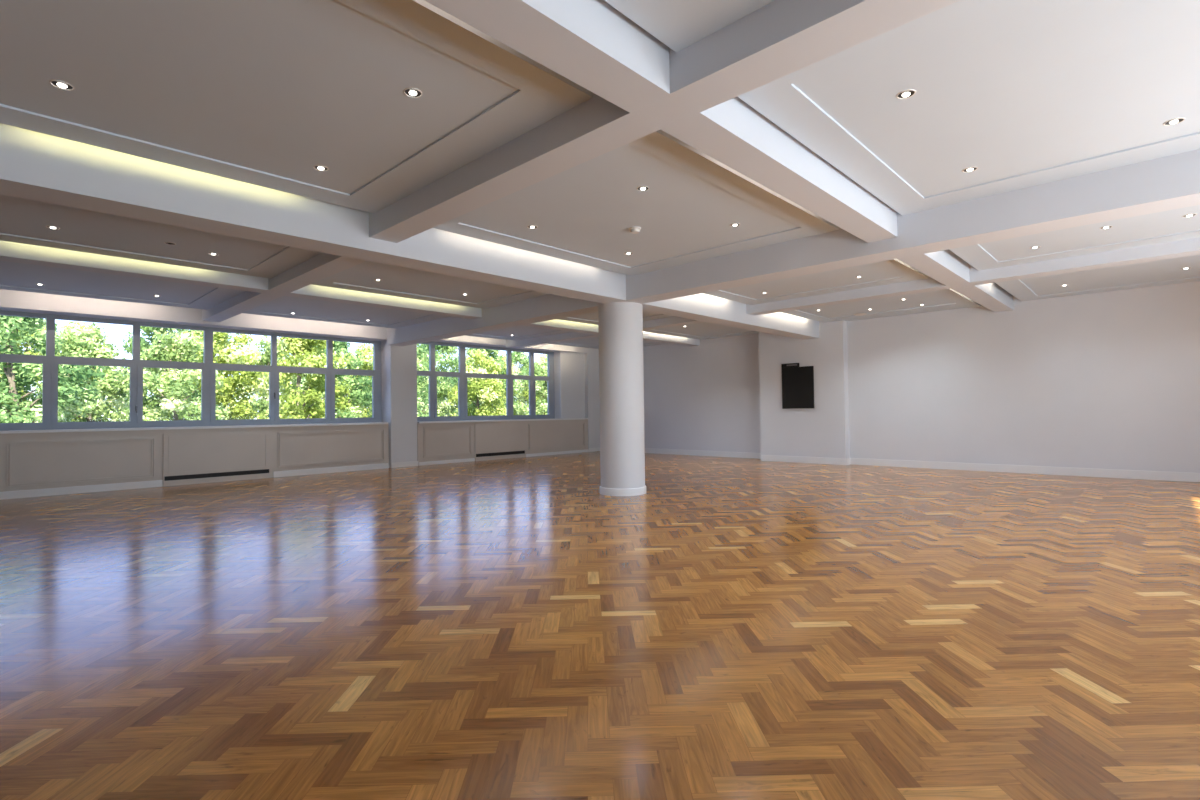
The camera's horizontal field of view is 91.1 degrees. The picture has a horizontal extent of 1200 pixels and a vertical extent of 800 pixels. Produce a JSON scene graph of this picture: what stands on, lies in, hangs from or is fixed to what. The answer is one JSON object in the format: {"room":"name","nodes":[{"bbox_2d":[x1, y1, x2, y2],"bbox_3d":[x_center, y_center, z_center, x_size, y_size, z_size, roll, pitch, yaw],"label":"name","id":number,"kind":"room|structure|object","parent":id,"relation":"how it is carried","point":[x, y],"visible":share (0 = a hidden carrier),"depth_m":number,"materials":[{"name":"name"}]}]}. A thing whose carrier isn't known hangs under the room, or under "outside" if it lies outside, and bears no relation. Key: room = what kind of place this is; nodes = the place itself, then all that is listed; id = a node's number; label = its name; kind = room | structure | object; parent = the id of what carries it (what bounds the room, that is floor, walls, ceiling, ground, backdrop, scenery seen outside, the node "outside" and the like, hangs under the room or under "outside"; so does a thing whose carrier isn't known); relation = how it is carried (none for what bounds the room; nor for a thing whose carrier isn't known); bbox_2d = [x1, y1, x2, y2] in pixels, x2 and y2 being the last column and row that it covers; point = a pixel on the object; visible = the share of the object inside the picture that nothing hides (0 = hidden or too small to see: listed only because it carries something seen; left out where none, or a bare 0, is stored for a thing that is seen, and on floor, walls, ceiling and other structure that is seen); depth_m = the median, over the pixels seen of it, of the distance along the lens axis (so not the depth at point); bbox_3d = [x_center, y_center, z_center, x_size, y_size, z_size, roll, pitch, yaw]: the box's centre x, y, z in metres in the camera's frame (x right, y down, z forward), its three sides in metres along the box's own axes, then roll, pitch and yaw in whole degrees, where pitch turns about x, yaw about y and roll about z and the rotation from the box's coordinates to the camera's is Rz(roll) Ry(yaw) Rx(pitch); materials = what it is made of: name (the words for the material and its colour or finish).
{"room":"empty hall","nodes":[
{"label":"empty hall","id":0,"kind":"room"},
{"bbox_2d":[0,289,386,340],"bbox_3d":[-8.364,-1.851,12.514,0.700,0.575,7.900,-2,-2,44],"label":"ceiling beam","id":1,"kind":"structure","parent":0,"point":[10,300],"depth_m":11.75,"materials":[{"name":"white paint"}]},
{"bbox_2d":[0,340,587,491],"bbox_3d":[-5.872,-0.187,15.056,0.700,3.860,15.040,-2,-2,44],"label":"wall","id":2,"kind":"structure","parent":0,"point":[71,461],"depth_m":13.79,"materials":[{"name":"white paint"}]},
{"bbox_2d":[6,438,154,487],"bbox_3d":[-9.433,1.119,10.804,0.022,0.780,2.050,-2,-2,44],"label":"trim","id":3,"kind":"structure","parent":2,"relation":"attached to","point":[152,440],"depth_m":10.74,"materials":[{"name":"white paint"}]},
{"bbox_2d":[0,463,387,499],"bbox_3d":[-8.098,1.647,12.172,0.032,0.130,7.820,-2,-2,44],"label":"baseboard","id":4,"kind":"structure","parent":2,"relation":"attached to","point":[156,483],"depth_m":11.17,"materials":[{"name":"white wood"}]},
{"bbox_2d":[0,310,388,433],"bbox_3d":[-8.282,-0.506,12.416,0.570,2.208,7.870,-2,-2,44],"label":"window","id":5,"kind":"structure","parent":2,"relation":"in","point":[50,362],"depth_m":12.30,"materials":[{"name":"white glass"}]},
{"bbox_2d":[163,431,269,486],"bbox_3d":[-7.959,1.193,12.326,0.040,1.040,1.930,-2,-2,44],"label":"radiator cover","id":6,"kind":"object","parent":2,"relation":"attached to","point":[208,457],"visible":1,"depth_m":12.26,"materials":[{"name":"white paint"}]},
{"bbox_2d":[164,469,268,480],"bbox_3d":[-7.961,1.561,12.326,0.020,0.087,1.890,-2,-2,44],"label":"vent grille","id":7,"kind":"object","parent":6,"relation":"attached to","point":[228,473],"depth_m":12.27,"materials":[{"name":"black metal"}]},
{"bbox_2d":[278,429,384,467],"bbox_3d":[-6.329,1.123,14.041,0.022,0.790,2.480,-2,-2,44],"label":"trim","id":8,"kind":"structure","parent":2,"relation":"attached to","point":[383,448],"depth_m":13.95,"materials":[{"name":"white paint"}]},
{"bbox_2d":[423,425,471,457],"bbox_3d":[-4.191,1.133,16.272,0.022,0.830,1.500,-2,-2,44],"label":"trim","id":9,"kind":"structure","parent":2,"relation":"attached to","point":[470,427],"depth_m":16.23,"materials":[{"name":"white paint"}]},
{"bbox_2d":[391,447,599,467],"bbox_3d":[-2.634,1.697,17.863,0.040,0.130,7.798,-2,-2,44],"label":"baseboard","id":10,"kind":"structure","parent":2,"relation":"attached to","point":[598,448],"depth_m":16.48,"materials":[{"name":"white wood"}]},
{"bbox_2d":[475,423,525,460],"bbox_3d":[-2.948,1.229,17.559,0.030,1.060,1.840,-2,-2,44],"label":"radiator cover","id":11,"kind":"object","parent":2,"relation":"attached to","point":[501,440],"visible":0.98,"depth_m":17.51,"materials":[{"name":"white paint"}]},
{"bbox_2d":[476,451,524,456],"bbox_3d":[-2.946,1.601,17.555,0.020,0.093,1.800,-2,-2,44],"label":"vent grille","id":12,"kind":"object","parent":11,"relation":"attached to","point":[478,453],"depth_m":17.51,"materials":[{"name":"black metal"}]},
{"bbox_2d":[417,341,588,422],"bbox_3d":[-2.822,-0.509,18.112,0.570,2.315,6.390,-2,-2,44],"label":"window","id":13,"kind":"structure","parent":2,"relation":"in","point":[432,375],"depth_m":17.93,"materials":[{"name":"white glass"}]},
{"bbox_2d":[528,422,584,449],"bbox_3d":[-1.370,1.159,19.213,0.022,0.830,2.450,-2,-2,44],"label":"trim","id":14,"kind":"structure","parent":2,"relation":"attached to","point":[583,423],"depth_m":19.15,"materials":[{"name":"white paint"}]},
{"bbox_2d":[434,335,586,352],"bbox_3d":[-2.908,-1.859,18.206,0.700,0.460,6.410,-2,-2,44],"label":"wall","id":15,"kind":"structure","parent":0,"point":[471,340],"depth_m":17.67,"materials":[{"name":"white paint"}]},
{"bbox_2d":[554,351,584,418],"bbox_3d":[-1.127,-0.700,20.132,0.550,2.740,1.150,-2,-2,44],"label":"wall","id":16,"kind":"structure","parent":0,"point":[569,369],"depth_m":19.83,"materials":[{"name":"white paint"}]},
{"bbox_2d":[584,348,599,448],"bbox_3d":[-0.432,-0.136,20.729,0.700,3.860,0.680,-2,-2,44],"label":"wall","id":17,"kind":"structure","parent":0,"point":[591,358],"depth_m":20.41,"materials":[{"name":"white paint"}]},
{"bbox_2d":[0,451,1199,799],"bbox_3d":[-1.406,1.504,6.358,17.900,0.002,22.850,-2,-2,44],"label":"floor","id":18,"kind":"structure","parent":0,"point":[731,628],"depth_m":3.57,"materials":[{"name":"brown wood"}]},
{"bbox_2d":[598,302,645,495],"bbox_3d":[0.364,-0.015,9.883,0.784,3.138,0.784,-2,-2,44],"label":"column","id":19,"kind":"structure","parent":18,"relation":"on","point":[621,371],"depth_m":9.56,"materials":[{"name":"white paint"}]},
{"bbox_2d":[759,321,849,458],"bbox_3d":[5.401,-0.325,15.364,2.250,3.860,0.850,-2,-2,44],"label":"wall pier","id":20,"kind":"object","parent":18,"relation":"on","point":[822,430],"visible":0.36,"depth_m":14.87,"materials":[{"name":"white paint"}]},
{"bbox_2d":[781,363,798,367],"bbox_3d":[4.915,-0.894,15.209,0.470,0.100,0.054,-2,-2,44],"label":"wall plate","id":21,"kind":"object","parent":20,"relation":"attached to","point":[789,364],"visible":1,"depth_m":15.19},
{"bbox_2d":[782,366,813,408],"bbox_3d":[5.059,-0.314,15.065,0.836,1.065,0.050,-2,-2,44],"label":"wall screen","id":22,"kind":"object","parent":20,"relation":"attached to","point":[797,382],"visible":1,"depth_m":15.03,"materials":[{"name":"black plastic"}]},
{"bbox_2d":[761,455,849,464],"bbox_3d":[5.217,1.523,15.093,2.272,0.160,0.272,-2,-2,44],"label":"baseboard","id":23,"kind":"object","parent":20,"relation":"attached to","point":[796,459],"visible":1,"depth_m":14.90,"materials":[{"name":"white wood"}]},
{"bbox_2d":[644,322,758,339],"bbox_3d":[2.888,-1.902,15.371,3.090,0.060,3.840,-2,-2,44],"label":"ceiling panel","id":24,"kind":"object","parent":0,"point":[705,330],"visible":0.4,"depth_m":16.04,"materials":[{"name":"white paint"}]},
{"bbox_2d":[643,333,760,452],"bbox_3d":[2.181,-0.209,18.867,7.250,3.860,0.250,-2,-2,44],"label":"wall","id":25,"kind":"structure","parent":0,"point":[706,396],"depth_m":17.75,"materials":[{"name":"white paint"}]},
{"bbox_2d":[645,448,760,458],"bbox_3d":[2.399,1.630,18.453,6.450,0.160,0.022,-2,-2,44],"label":"baseboard","id":26,"kind":"structure","parent":25,"relation":"attached to","point":[647,450],"depth_m":17.70,"materials":[{"name":"white wood"}]},
{"bbox_2d":[847,281,1199,472],"bbox_3d":[9.583,-0.459,11.528,9.100,3.860,0.600,-2,-2,44],"label":"wall","id":27,"kind":"structure","parent":0,"point":[1110,379],"depth_m":11.83,"materials":[{"name":"white paint"}]},
{"bbox_2d":[850,458,1199,481],"bbox_3d":[9.291,1.391,11.361,8.778,0.160,0.022,-2,-2,44],"label":"baseboard","id":28,"kind":"structure","parent":27,"relation":"attached to","point":[1068,471],"depth_m":11.81,"materials":[{"name":"white wood"}]},
{"bbox_3d":[-1.623,-2.447,6.774,18.600,0.200,23.000,-2,-2,44],"label":"ceiling","id":29,"kind":"structure","parent":0,"visible":0},
{"bbox_2d":[0,240,481,318],"bbox_3d":[-5.260,-1.985,9.484,0.320,0.515,7.783,-2,-2,44],"label":"ceiling beam","id":30,"kind":"structure","parent":29,"relation":"attached to","point":[9,251],"depth_m":8.64,"materials":[{"name":"white paint"}]},
{"bbox_2d":[202,291,280,321],"bbox_3d":[-6.730,-1.935,10.948,3.830,0.515,0.320,-2,-2,44],"label":"ceiling beam","id":31,"kind":"structure","parent":29,"relation":"attached to","point":[245,301],"depth_m":10.74,"materials":[{"name":"white paint"}]},
{"bbox_2d":[0,123,625,303],"bbox_3d":[-4.790,-1.997,4.323,0.430,0.722,14.583,-2,-2,44],"label":"ceiling beam","id":32,"kind":"structure","parent":29,"relation":"attached to","point":[36,166],"depth_m":5.58,"materials":[{"name":"white paint"}]},
{"bbox_2d":[268,253,365,292],"bbox_3d":[-3.842,-2.031,8.178,3.535,0.515,0.320,-2,-2,44],"label":"ceiling beam","id":33,"kind":"structure","parent":29,"relation":"attached to","point":[321,266],"depth_m":8.29,"materials":[{"name":"white paint"}]},
{"bbox_2d":[369,93,659,242],"bbox_3d":[-1.049,-2.097,5.215,3.740,0.580,0.318,-2,-2,44],"label":"ceiling beam","id":34,"kind":"structure","parent":29,"relation":"attached to","point":[596,126],"depth_m":4.73,"materials":[{"name":"white paint"}]},
{"bbox_2d":[506,332,598,347],"bbox_3d":[-1.352,-1.886,16.555,3.830,0.515,0.320,-2,-2,44],"label":"ceiling beam","id":35,"kind":"structure","parent":29,"relation":"attached to","point":[569,336],"depth_m":16.46,"materials":[{"name":"white paint"}]},
{"bbox_2d":[549,337,667,348],"bbox_3d":[0.139,-1.811,18.007,2.970,0.060,3.840,-2,-2,44],"label":"ceiling panel","id":36,"kind":"object","parent":35,"relation":"attached to","point":[593,342],"visible":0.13,"depth_m":18.50,"materials":[{"name":"white paint"}]},
{"bbox_2d":[523,319,699,345],"bbox_3d":[0.321,-1.934,15.303,0.320,0.515,7.493,-2,-2,44],"label":"ceiling beam","id":37,"kind":"structure","parent":29,"relation":"attached to","point":[556,324],"depth_m":14.58,"materials":[{"name":"white paint"}]},
{"bbox_2d":[425,0,896,242],"bbox_3d":[-1.822,-2.166,1.477,0.320,0.580,14.583,-2,-2,44],"label":"ceiling beam","id":38,"kind":"structure","parent":29,"relation":"attached to","point":[591,44],"depth_m":3.62,"materials":[{"name":"white paint"}]},
{"bbox_2d":[643,317,702,330],"bbox_3d":[1.536,-1.981,13.786,3.535,0.515,0.320,-2,-2,44],"label":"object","id":39,"kind":"structure","parent":29,"relation":"attached to","point":[671,321],"depth_m":13.61,"materials":[{"name":"white paint"}]},
{"bbox_2d":[642,293,818,339],"bbox_3d":[2.936,-1.926,12.379,0.430,0.722,6.893,-2,-2,44],"label":"ceiling beam","id":40,"kind":"structure","parent":29,"relation":"attached to","point":[703,307],"depth_m":11.81,"materials":[{"name":"white paint"}]},
{"bbox_2d":[387,149,1199,345],"bbox_3d":[1.017,-1.969,9.150,17.500,0.722,0.424,-2,-2,44],"label":"ceiling beam","id":41,"kind":"structure","parent":29,"relation":"attached to","point":[1172,182],"depth_m":6.54,"materials":[{"name":"white paint"}]},
{"bbox_2d":[243,296,449,328],"bbox_3d":[-5.290,-1.861,12.346,2.970,0.060,3.693,-2,-2,44],"label":"ceiling panel","id":42,"kind":"object","parent":41,"relation":"attached to","point":[308,309],"visible":0.5,"depth_m":12.49,"materials":[{"name":"white paint"}]},
{"bbox_2d":[312,261,548,308],"bbox_3d":[-2.541,-1.952,9.710,3.090,0.060,3.693,-2,-2,44],"label":"ceiling panel","id":43,"kind":"object","parent":41,"relation":"attached to","point":[397,281],"visible":0.5,"depth_m":9.97,"materials":[{"name":"white paint"}]},
{"bbox_2d":[466,325,570,339],"bbox_3d":[-2.565,-1.836,15.187,2.970,0.060,3.333,-2,-2,44],"label":"ceiling panel","id":44,"kind":"object","parent":41,"relation":"attached to","point":[521,332],"visible":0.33,"depth_m":15.95,"materials":[{"name":"white paint"}]},
{"bbox_2d":[559,311,674,324],"bbox_3d":[0.184,-1.927,12.551,3.090,0.060,3.333,-2,-2,44],"label":"ceiling panel","id":45,"kind":"object","parent":41,"relation":"attached to","point":[590,318],"visible":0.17,"depth_m":13.48,"materials":[{"name":"white paint"}]},
{"bbox_2d":[433,130,838,275],"bbox_3d":[0.336,-2.050,6.808,3.282,0.060,3.900,-2,-2,44],"label":"ceiling panel","id":46,"kind":"object","parent":41,"relation":"attached to","point":[584,213],"visible":0.77,"depth_m":6.48,"materials":[{"name":"white paint"}]},
{"bbox_2d":[527,225,537,228],"bbox_3d":[-0.788,-2.015,6.875,0.124,0.013,0.124,-2,-2,44],"label":"recessed light","id":47,"kind":"object","parent":46,"relation":"attached to","point":[529,226],"visible":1,"depth_m":6.86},
{"bbox_2d":[629,226,640,233],"bbox_3d":[0.415,-2.007,6.979,0.144,0.054,0.144,-2,-2,44],"label":"smoke detector","id":48,"kind":"object","parent":46,"relation":"attached to","point":[634,230],"visible":1,"depth_m":6.94,"materials":[{"name":"white plastic"}]},
{"bbox_2d":[637,186,648,190],"bbox_3d":[0.419,-2.054,5.735,0.124,0.013,0.124,-2,-2,44],"label":"recessed light","id":49,"kind":"object","parent":46,"relation":"attached to","point":[641,188],"visible":1,"depth_m":5.73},
{"bbox_2d":[730,223,739,226],"bbox_3d":[1.581,-2.045,6.896,0.124,0.013,0.124,-2,-2,44],"label":"recessed light","id":50,"kind":"object","parent":46,"relation":"attached to","point":[733,224],"visible":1,"depth_m":6.88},
{"bbox_2d":[704,259,928,304],"bbox_3d":[3.133,-2.024,9.724,3.282,0.060,3.333,-2,-2,44],"label":"ceiling panel","id":51,"kind":"object","parent":41,"relation":"attached to","point":[893,271],"visible":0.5,"depth_m":10.13,"materials":[{"name":"white paint"}]},
{"bbox_2d":[737,0,1199,214],"bbox_3d":[3.806,-2.165,3.481,4.920,0.060,3.900,-2,-2,44],"label":"ceiling panel","id":52,"kind":"object","parent":41,"relation":"attached to","point":[1024,93],"visible":0.82,"depth_m":4.13,"materials":[{"name":"white paint"}]},
{"bbox_2d":[896,89,915,98],"bbox_3d":[2.119,-2.111,4.076,0.124,0.013,0.124,-2,-2,44],"label":"recessed light","id":53,"kind":"object","parent":52,"relation":"attached to","point":[908,93],"visible":1,"depth_m":4.07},
{"bbox_2d":[962,167,977,172],"bbox_3d":[3.380,-2.100,5.380,0.124,0.013,0.124,-2,-2,44],"label":"recessed light","id":54,"kind":"object","parent":52,"relation":"attached to","point":[969,169],"visible":1,"depth_m":5.37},
{"bbox_2d":[1163,117,1184,125],"bbox_3d":[4.406,-2.131,4.520,0.124,0.013,0.124,-2,-2,44],"label":"recessed light","id":55,"kind":"object","parent":52,"relation":"attached to","point":[1176,120],"visible":1,"depth_m":4.51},
{"bbox_2d":[949,205,1199,270],"bbox_3d":[6.603,-2.139,6.397,4.920,0.060,3.333,-2,-2,44],"label":"ceiling panel","id":56,"kind":"object","parent":41,"relation":"attached to","point":[1165,226],"visible":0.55,"depth_m":7.70,"materials":[{"name":"white paint"}]},
{"bbox_2d":[669,0,959,111],"bbox_3d":[2.453,-2.213,1.857,5.325,0.580,0.318,-2,-2,44],"label":"ceiling beam","id":57,"kind":"structure","parent":29,"relation":"attached to","point":[781,38],"depth_m":3.18,"materials":[{"name":"white paint"}]},
{"bbox_2d":[746,277,950,314],"bbox_3d":[4.441,-2.078,11.001,3.655,0.515,0.320,-2,-2,44],"label":"ceiling beam","id":58,"kind":"structure","parent":29,"relation":"attached to","point":[930,284],"depth_m":10.73,"materials":[{"name":"white paint"}]},
{"bbox_2d":[782,289,980,322],"bbox_3d":[5.715,-2.000,12.417,3.282,0.060,3.490,-2,-2,44],"label":"ceiling panel","id":59,"kind":"object","parent":58,"relation":"attached to","point":[947,299],"visible":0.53,"depth_m":12.58,"materials":[{"name":"white paint"}]},
{"bbox_2d":[898,249,1013,311],"bbox_3d":[5.933,-2.125,9.679,0.330,0.515,7.143,-2,-2,44],"label":"ceiling beam","id":60,"kind":"structure","parent":29,"relation":"attached to","point":[947,268],"depth_m":9.20,"materials":[{"name":"white paint"}]},
{"bbox_2d":[969,238,1199,284],"bbox_3d":[7.946,-2.193,7.641,5.400,0.515,0.320,-2,-2,44],"label":"ceiling beam","id":61,"kind":"structure","parent":29,"relation":"attached to","point":[1189,247],"depth_m":8.40,"materials":[{"name":"white paint"}]},
{"bbox_2d":[996,255,1199,300],"bbox_3d":[9.186,-2.115,9.090,4.920,0.060,3.490,-2,-2,44],"label":"ceiling panel","id":62,"kind":"object","parent":61,"relation":"attached to","point":[1167,271],"visible":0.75,"depth_m":10.14,"materials":[{"name":"white paint"}]},
{"bbox_3d":[-8.204,-1.905,6.624,7.685,0.722,0.420,-2,-2,44],"label":"ceiling beam","id":63,"kind":"structure","parent":29,"relation":"attached to","visible":0},
{"bbox_2d":[0,261,244,309],"bbox_3d":[-8.095,-1.887,9.422,2.970,0.060,3.770,-2,-2,44],"label":"ceiling panel","id":64,"kind":"object","parent":63,"relation":"attached to","point":[13,276],"visible":0.63,"depth_m":9.75,"materials":[{"name":"white paint"}]},
{"bbox_2d":[0,194,321,278],"bbox_3d":[-5.345,-1.978,6.786,3.090,0.060,3.770,-2,-2,44],"label":"ceiling panel","id":65,"kind":"object","parent":63,"relation":"attached to","point":[24,221],"visible":0.63,"depth_m":7.20,"materials":[{"name":"white paint"}]},
{"bbox_2d":[46,226,59,228],"bbox_3d":[-6.198,-1.950,6.673,0.124,0.013,0.124,-2,-2,44],"label":"recessed light","id":66,"kind":"object","parent":65,"relation":"attached to","point":[50,227],"visible":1,"depth_m":6.67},
{"label":"outside","id":67,"kind":"structure","parent":0,"visible":0},
{"bbox_3d":[-27.347,3.248,40.055,64.950,0.400,100.000,-2,-2,44],"label":"road","id":68,"kind":"object","parent":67,"visible":0},
{"bbox_2d":[0,322,78,420],"bbox_3d":[-44.816,-2.065,44.690,7.160,10.919,8.460,-1,-1,4],"label":"tree","id":69,"kind":"object","parent":68,"relation":"on","point":[25,345],"visible":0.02,"depth_m":44.74,"materials":[{"name":"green plant"}]},
{"bbox_2d":[0,315,105,422],"bbox_3d":[-31.575,-1.409,31.993,6.899,9.393,6.110,0,-1,-19],"label":"tree","id":70,"kind":"object","parent":68,"relation":"on","point":[71,395],"visible":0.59,"depth_m":31.66,"materials":[{"name":"green plant"}]},
{"bbox_2d":[14,322,129,421],"bbox_3d":[-35.413,-0.938,40.403,6.339,8.893,7.127,-1,-1,29],"label":"tree","id":71,"kind":"object","parent":68,"relation":"on","point":[79,343],"visible":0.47,"depth_m":39.88,"materials":[{"name":"green plant"}]},
{"bbox_2d":[30,321,120,420],"bbox_3d":[-48.068,-1.666,54.083,7.858,11.191,7.690,-1,-1,-2],"label":"tree","id":72,"kind":"object","parent":68,"relation":"on","point":[69,326],"visible":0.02,"depth_m":53.80,"materials":[{"name":"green plant"}]},
{"bbox_2d":[100,326,200,420],"bbox_3d":[-38.807,-2.318,51.582,9.149,12.456,8.102,0,-1,-13],"label":"tree","id":73,"kind":"object","parent":68,"relation":"on","point":[143,343],"visible":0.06,"depth_m":50.49,"materials":[{"name":"green plant"}]},
{"bbox_2d":[121,328,229,420],"bbox_3d":[-26.869,-0.662,37.178,5.638,7.910,6.340,-1,-1,-9],"label":"tree","id":74,"kind":"object","parent":68,"relation":"on","point":[170,382],"visible":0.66,"depth_m":36.56,"materials":[{"name":"green plant"}]},
{"bbox_2d":[155,329,239,406],"bbox_3d":[-41.614,-2.207,61.182,8.283,12.734,9.353,-1,-1,-2],"label":"tree","id":75,"kind":"object","parent":68,"relation":"on","point":[189,331],"visible":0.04,"depth_m":60.37,"materials":[{"name":"green plant"}]},
{"bbox_2d":[158,330,268,419],"bbox_3d":[-29.834,-1.527,45.673,6.887,10.022,7.037,-1,-1,23],"label":"tree","id":76,"kind":"object","parent":68,"relation":"on","point":[222,347],"visible":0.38,"depth_m":45.81,"materials":[{"name":"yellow plant"}]},
{"bbox_2d":[233,336,307,418],"bbox_3d":[-32.309,-1.273,57.961,7.371,10.342,8.288,-2,-2,39],"label":"tree","id":77,"kind":"object","parent":68,"relation":"on","point":[262,404],"visible":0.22,"depth_m":57.10,"materials":[{"name":"green plant"}]},
{"bbox_2d":[257,337,352,418],"bbox_3d":[-21.119,-1.561,42.635,6.039,9.209,7.135,0,-1,-13],"label":"tree","id":78,"kind":"object","parent":68,"relation":"on","point":[299,349],"visible":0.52,"depth_m":42.01,"materials":[{"name":"green plant"}]},
{"bbox_2d":[294,341,371,417],"bbox_3d":[-23.367,-1.391,52.215,7.382,10.051,6.538,0,-1,-15],"label":"tree","id":79,"kind":"object","parent":68,"relation":"on","point":[359,392],"visible":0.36,"depth_m":51.70,"materials":[{"name":"green plant"}]},
{"bbox_2d":[334,343,372,417],"bbox_3d":[-25.476,-1.266,64.059,6.991,10.174,7.144,-1,-1,19],"label":"tree","id":80,"kind":"object","parent":68,"relation":"on","point":[366,366],"visible":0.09,"depth_m":62.93,"materials":[{"name":"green plant"}]},
{"bbox_2d":[364,344,438,416],"bbox_3d":[-16.226,-1.079,48.351,5.856,9.002,6.612,-1,-1,20],"label":"tree","id":81,"kind":"object","parent":68,"relation":"on","point":[421,348],"visible":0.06,"depth_m":48.19,"materials":[{"name":"green plant"}]},
{"bbox_2d":[417,350,453,415],"bbox_3d":[-17.947,-0.791,57.976,7.130,8.896,6.341,0,-1,-12],"label":"tree","id":82,"kind":"object","parent":68,"relation":"on","point":[443,390],"visible":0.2,"depth_m":58.05,"materials":[{"name":"green plant"}]},
{"bbox_2d":[418,344,469,415],"bbox_3d":[-19.100,-2.144,70.056,8.052,12.378,9.092,0,-2,-43],"label":"tree","id":83,"kind":"object","parent":68,"relation":"on","point":[445,350],"visible":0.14,"depth_m":69.29,"materials":[{"name":"green plant"}]},
{"bbox_2d":[437,354,475,411],"bbox_3d":[-19.952,-1.170,84.735,8.818,11.004,7.843,-1,-1,2],"label":"tree","id":84,"kind":"object","parent":68,"relation":"on","point":[457,368],"visible":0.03,"depth_m":83.40,"materials":[{"name":"green plant"}]},
{"bbox_2d":[445,348,505,415],"bbox_3d":[-10.884,-0.699,53.780,5.698,8.115,5.576,-1,-1,13],"label":"tree","id":85,"kind":"object","parent":68,"relation":"on","point":[490,395],"visible":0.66,"depth_m":52.83,"materials":[{"name":"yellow plant"}]},
{"bbox_2d":[449,348,524,415],"bbox_3d":[-12.796,-1.698,64.453,8.067,10.983,7.144,-2,-2,43],"label":"tree","id":86,"kind":"object","parent":68,"relation":"on","point":[494,355],"visible":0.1,"depth_m":64.49,"materials":[{"name":"green plant"}]},
{"bbox_2d":[484,352,521,414],"bbox_3d":[-12.997,-1.187,77.417,7.055,10.267,7.209,-1,-1,6],"label":"tree","id":87,"kind":"object","parent":68,"relation":"on","point":[504,357],"visible":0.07,"depth_m":76.90,"materials":[{"name":"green plant"}]},
{"bbox_2d":[503,351,528,404],"bbox_3d":[-12.754,-1.797,91.675,8.093,12.442,9.138,0,-1,-11],"label":"tree","id":88,"kind":"object","parent":68,"relation":"on","point":[517,357],"visible":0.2,"depth_m":90.61,"materials":[{"name":"green plant"}]},
{"bbox_2d":[513,356,547,414],"bbox_3d":[-5.620,-0.476,59.388,6.359,7.934,5.655,0,-1,-16],"label":"tree","id":89,"kind":"object","parent":68,"relation":"on","point":[540,367],"visible":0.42,"depth_m":57.98,"materials":[{"name":"green plant"}]},
{"bbox_2d":[516,354,546,414],"bbox_3d":[-6.516,-0.965,70.801,6.547,9.324,6.407,0,-2,-42],"label":"tree","id":90,"kind":"object","parent":68,"relation":"on","point":[525,395],"visible":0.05,"depth_m":70.31,"materials":[{"name":"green plant"}]},
{"bbox_3d":[-0.270,-2.167,-0.983,5.325,0.722,0.420,-2,-2,44],"label":"ceiling beam","id":91,"kind":"structure","parent":0,"visible":0},
{"bbox_2d":[604,0,774,52],"bbox_3d":[1.003,-2.191,0.558,4.920,0.060,3.565,-2,-2,44],"label":"ceiling panel","id":92,"kind":"object","parent":91,"relation":"attached to","point":[679,24],"visible":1,"depth_m":3.21,"materials":[{"name":"white paint"}]},
{"bbox_3d":[-3.771,-2.051,2.374,3.740,0.722,0.420,-2,-2,44],"label":"ceiling beam","id":93,"kind":"structure","parent":0,"visible":0},
{"bbox_2d":[0,0,592,212],"bbox_3d":[-2.468,-2.076,3.885,3.282,0.060,3.565,-2,-2,44],"label":"ceiling panel","id":94,"kind":"object","parent":93,"relation":"attached to","point":[263,93],"visible":0.94,"depth_m":3.89,"materials":[{"name":"white paint"}]},
{"bbox_2d":[49,80,74,90],"bbox_3d":[-3.501,-2.044,3.833,0.124,0.013,0.124,-2,-2,44],"label":"recessed light","id":95,"kind":"object","parent":94,"relation":"attached to","point":[59,84],"visible":1,"depth_m":3.83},
{"bbox_2d":[313,165,328,170],"bbox_3d":[-2.448,-2.030,5.167,0.124,0.013,0.124,-2,-2,44],"label":"recessed light","id":96,"kind":"object","parent":94,"relation":"attached to","point":[317,167],"visible":1,"depth_m":5.16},
{"bbox_2d":[403,88,421,97],"bbox_3d":[-1.263,-2.070,3.977,0.124,0.013,0.124,-2,-2,44],"label":"recessed light","id":97,"kind":"object","parent":94,"relation":"attached to","point":[410,92],"visible":1,"depth_m":3.97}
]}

